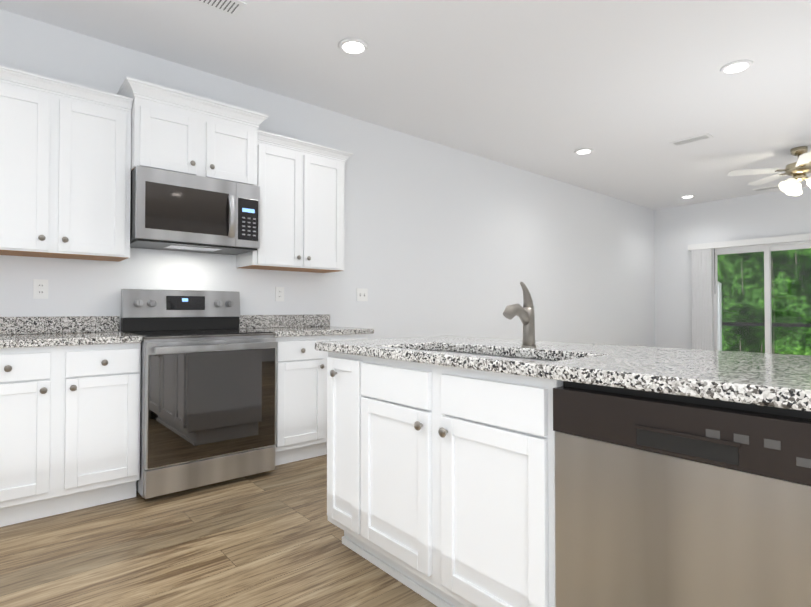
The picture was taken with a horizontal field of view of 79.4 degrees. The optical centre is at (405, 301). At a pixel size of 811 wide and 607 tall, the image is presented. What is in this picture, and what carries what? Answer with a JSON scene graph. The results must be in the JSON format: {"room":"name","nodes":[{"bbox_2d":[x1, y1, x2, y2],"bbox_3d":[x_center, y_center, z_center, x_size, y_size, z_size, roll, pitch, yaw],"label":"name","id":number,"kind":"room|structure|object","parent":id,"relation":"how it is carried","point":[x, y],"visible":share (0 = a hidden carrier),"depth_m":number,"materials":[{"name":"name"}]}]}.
{"room":"kitchen","nodes":[
{"label":"kitchen","id":0,"kind":"room"},
{"bbox_2d":[0,454,436,606],"bbox_3d":[2.183,1.139,1.875,11.980,0.100,7.440,1,-1,-40],"label":"floor","id":1,"kind":"structure","parent":0,"point":[272,538],"depth_m":2.11,"materials":[{"name":"brown wood"}]},
{"bbox_2d":[0,348,63,526],"bbox_3d":[-2.117,0.662,2.538,0.452,0.876,0.617,1,-1,-40],"label":"base cabinet","id":2,"kind":"object","parent":1,"relation":"on","point":[31,379],"depth_m":2.39,"materials":[{"name":"white wood"}]},
{"bbox_2d":[60,344,140,513],"bbox_3d":[-1.802,0.666,2.807,0.376,0.876,0.617,1,-1,-40],"label":"base cabinet","id":3,"kind":"object","parent":1,"relation":"on","point":[69,413],"depth_m":2.58,"materials":[{"name":"white wood"}]},
{"bbox_2d":[0,332,142,347],"bbox_3d":[-2.228,0.203,2.431,1.522,0.038,0.646,1,-1,-40],"label":"countertop","id":4,"kind":"structure","parent":3,"relation":"on","point":[22,339],"depth_m":2.53,"materials":[{"name":"grey stone"}]},
{"bbox_2d":[121,289,276,498],"bbox_3d":[-1.310,0.514,3.113,0.763,1.190,0.736,1,-1,-40],"label":"range","id":5,"kind":"object","parent":1,"relation":"on","point":[208,395],"visible":0.98,"depth_m":2.90,"materials":[{"name":"silver metal"}]},
{"bbox_2d":[239,314,373,465],"bbox_3d":[-0.755,0.610,3.680,0.815,1.016,0.647,1,-1,-40],"label":"base cabinet","id":6,"kind":"object","parent":1,"relation":"on","point":[301,397],"visible":0.56,"depth_m":3.38,"materials":[{"name":"white wood"}]},
{"bbox_2d":[239,314,373,336],"bbox_3d":[-0.756,0.172,3.688,0.815,0.140,0.646,1,-1,-40],"label":"countertop","id":7,"kind":"structure","parent":6,"relation":"on","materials":[{"name":"stone"}]},
{"bbox_2d":[315,346,810,606],"bbox_3d":[0.697,0.643,1.390,0.650,0.876,2.580,1,-1,-40],"label":"kitchen island","id":8,"kind":"object","parent":1,"relation":"on","point":[440,471],"depth_m":1.59,"materials":[{"name":"white wood"}]},
{"bbox_2d":[315,335,810,401],"bbox_3d":[0.773,0.187,1.466,0.856,0.038,2.645,1,-1,-40],"label":"island countertop","id":9,"kind":"structure","parent":8,"relation":"on","point":[781,377],"depth_m":1.36,"materials":[{"name":"grey stone"}]},
{"bbox_2d":[423,346,542,357],"bbox_3d":[0.267,0.307,1.762,0.349,0.216,0.797,1,-1,-40],"label":"sink","id":10,"kind":"object","parent":9,"relation":"in","point":[424,347],"depth_m":1.98,"materials":[{"name":"silver metal"}]},
{"bbox_2d":[503,282,538,345],"bbox_3d":[0.438,0.050,1.864,0.148,0.250,0.070,1,-1,-40],"label":"faucet","id":11,"kind":"object","parent":9,"relation":"on","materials":[{"name":"silver metal"}]},
{"bbox_2d":[553,381,810,606],"bbox_3d":[0.807,0.645,1.246,0.608,0.868,0.598,1,-1,-40],"label":"dishwasher","id":12,"kind":"object","parent":8,"relation":"in","point":[665,500],"visible":0.96,"depth_m":1.06,"materials":[{"name":"silver metal"}]},
{"bbox_2d":[0,9,654,346],"bbox_3d":[-0.194,-0.258,4.681,11.980,2.783,0.120,1,-1,-40],"label":"wall","id":13,"kind":"structure","parent":0,"point":[440,240],"depth_m":4.76,"materials":[{"name":"white paint"}]},
{"bbox_2d":[33,279,47,298],"bbox_3d":[-2.168,-0.075,2.905,0.072,0.115,0.010,1,-1,-40],"label":"electrical outlet","id":14,"kind":"object","parent":13,"relation":"attached to","point":[40,288],"visible":1,"depth_m":2.90,"materials":[{"name":"white plastic"}]},
{"bbox_2d":[0,316,119,335],"bbox_3d":[-2.431,0.137,2.670,1.522,0.102,0.020,1,-1,-40],"label":"backsplash","id":15,"kind":"structure","parent":13,"relation":"attached to","point":[9,326],"depth_m":2.95,"materials":[{"name":"grey stone"}]},
{"bbox_2d":[0,65,132,261],"bbox_3d":[-2.032,-0.742,2.805,0.758,0.953,0.353,1,-1,-40],"label":"upper cabinet","id":16,"kind":"object","parent":13,"relation":"attached to","point":[65,170],"visible":1,"depth_m":2.72,"materials":[{"name":"white wood"}]},
{"bbox_2d":[117,77,267,185],"bbox_3d":[-1.425,-1.045,3.272,0.871,0.505,0.438,1,-1,-40],"label":"upper cabinet","id":17,"kind":"object","parent":13,"relation":"attached to","point":[173,130],"visible":0.92,"depth_m":3.09,"materials":[{"name":"white wood"}]},
{"bbox_2d":[130,165,259,254],"bbox_3d":[-1.407,-0.572,3.244,0.755,0.440,0.490,1,-1,-40],"label":"over-the-range microwave","id":18,"kind":"object","parent":17,"relation":"attached to","point":[174,211],"visible":0.98,"depth_m":3.07,"materials":[{"name":"silver metal"}]},
{"bbox_2d":[275,287,283,300],"bbox_3d":[-1.002,-0.059,3.900,0.072,0.115,0.010,1,-1,-40],"label":"outlet","id":19,"kind":"object","parent":13,"relation":"attached to","point":[279,293],"visible":1,"depth_m":3.89,"materials":[{"name":"white plastic"}]},
{"bbox_2d":[236,129,352,272],"bbox_3d":[-0.849,-0.726,3.815,0.819,0.953,0.353,1,-1,-40],"label":"upper cabinet","id":20,"kind":"object","parent":13,"relation":"attached to","point":[300,183],"visible":0.83,"depth_m":3.67,"materials":[{"name":"white wood"}]},
{"bbox_2d":[357,288,367,300],"bbox_3d":[-0.390,-0.061,4.419,0.118,0.115,0.016,1,-1,-40],"label":"double light switch","id":21,"kind":"object","parent":13,"relation":"attached to","point":[362,294],"visible":1,"depth_m":4.42,"materials":[{"name":"white plastic"}]},
{"bbox_2d":[0,0,810,209],"bbox_3d":[2.183,-1.744,1.920,11.980,0.100,7.440,1,-1,-40],"label":"ceiling","id":22,"kind":"structure","parent":0,"point":[627,91],"depth_m":3.53,"materials":[{"name":"white paint"}]},
{"bbox_2d":[193,0,246,16],"bbox_3d":[-1.083,-1.676,2.695,0.360,0.009,0.160,1,-1,-40],"label":"ceiling vent","id":23,"kind":"object","parent":22,"relation":"in","point":[233,8],"visible":1,"depth_m":2.76,"materials":[{"name":"white metal"}]},
{"bbox_2d":[338,38,367,54],"bbox_3d":[-0.341,-1.666,3.196,0.196,0.013,0.196,1,-1,-40],"label":"recessed light","id":24,"kind":"object","parent":22,"relation":"in","point":[354,46],"visible":1,"depth_m":3.18,"materials":[{"name":"white plastic"}]},
{"bbox_2d":[574,148,592,154],"bbox_3d":[1.940,-1.633,5.314,0.196,0.013,0.196,1,-1,-40],"label":"recessed light","id":25,"kind":"object","parent":22,"relation":"in","point":[581,151],"visible":1,"depth_m":5.29,"materials":[{"name":"white plastic"}]},
{"bbox_2d":[681,195,694,197],"bbox_3d":[4.300,-1.599,7.447,0.196,0.013,0.196,1,-1,-40],"label":"recessed light","id":26,"kind":"object","parent":22,"relation":"in","point":[687,196],"visible":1,"depth_m":7.41,"materials":[{"name":"white plastic"}]},
{"bbox_2d":[669,133,712,145],"bbox_3d":[2.898,-1.641,4.962,0.160,0.009,0.360,1,-1,-40],"label":"ceiling vent","id":27,"kind":"object","parent":22,"relation":"in","point":[691,139],"visible":1,"depth_m":4.94,"materials":[{"name":"white metal"}]},
{"bbox_2d":[720,59,752,73],"bbox_3d":[2.347,-1.662,3.466,0.196,0.013,0.196,1,-1,-40],"label":"recessed light","id":28,"kind":"object","parent":22,"relation":"in","point":[737,66],"visible":0.98,"depth_m":3.44,"materials":[{"name":"white plastic"}]},
{"bbox_2d":[753,186,778,191],"bbox_3d":[5.168,-1.609,6.939,0.160,0.009,0.360,1,-1,-40],"label":"ceiling vent","id":29,"kind":"object","parent":22,"relation":"in","point":[766,188],"visible":0.81,"depth_m":6.94,"materials":[{"name":"white metal"}]},
{"bbox_2d":[727,146,810,195],"bbox_3d":[4.247,-1.399,5.191,1.299,0.485,1.242,1,-1,-40],"label":"ceiling fan","id":30,"kind":"object","parent":22,"relation":"hanging from","point":[799,169],"visible":1,"depth_m":5.24,"materials":[{"name":"wood"}]},
{"bbox_2d":[654,187,810,348],"bbox_3d":[6.693,-0.241,5.747,0.120,2.783,7.200,1,-1,-40],"label":"wall","id":31,"kind":"structure","parent":0,"point":[678,230],"depth_m":8.01,"materials":[{"name":"white paint"}]},
{"bbox_2d":[713,241,810,355],"bbox_3d":[5.413,0.159,7.252,0.095,2.029,1.558,1,-1,-40],"label":"sliding door","id":32,"kind":"structure","parent":31,"relation":"in","point":[766,249],"depth_m":7.26,"materials":[{"name":"clear glass"}]},
{"bbox_2d":[688,233,810,349],"bbox_3d":[5.277,0.108,7.215,0.114,2.090,1.980,1,-1,-40],"label":"vertical blind","id":33,"kind":"object","parent":32,"relation":"attached to","point":[702,297],"visible":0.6,"depth_m":7.76,"materials":[{"name":"white plastic"}]},
{"label":"outside","id":34,"kind":"structure","parent":0,"visible":0},
{"bbox_3d":[7.518,1.247,7.414,3.230,0.100,8.700,1,-1,-40],"label":"porch","id":35,"kind":"object","parent":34,"visible":0},
{"bbox_2d":[718,282,810,350],"bbox_3d":[7.128,-0.156,7.893,3.230,2.720,7.500,1,-1,-40],"label":"screen","id":36,"kind":"object","parent":35,"relation":"on","point":[741,323],"depth_m":9.85,"materials":[{"name":"grey metal"}]},
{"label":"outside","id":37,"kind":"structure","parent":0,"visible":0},
{"bbox_2d":[717,248,810,354],"bbox_3d":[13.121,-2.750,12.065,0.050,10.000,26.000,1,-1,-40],"label":"trees","id":38,"kind":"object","parent":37,"point":[782,292],"depth_m":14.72,"materials":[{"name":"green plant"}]}
]}

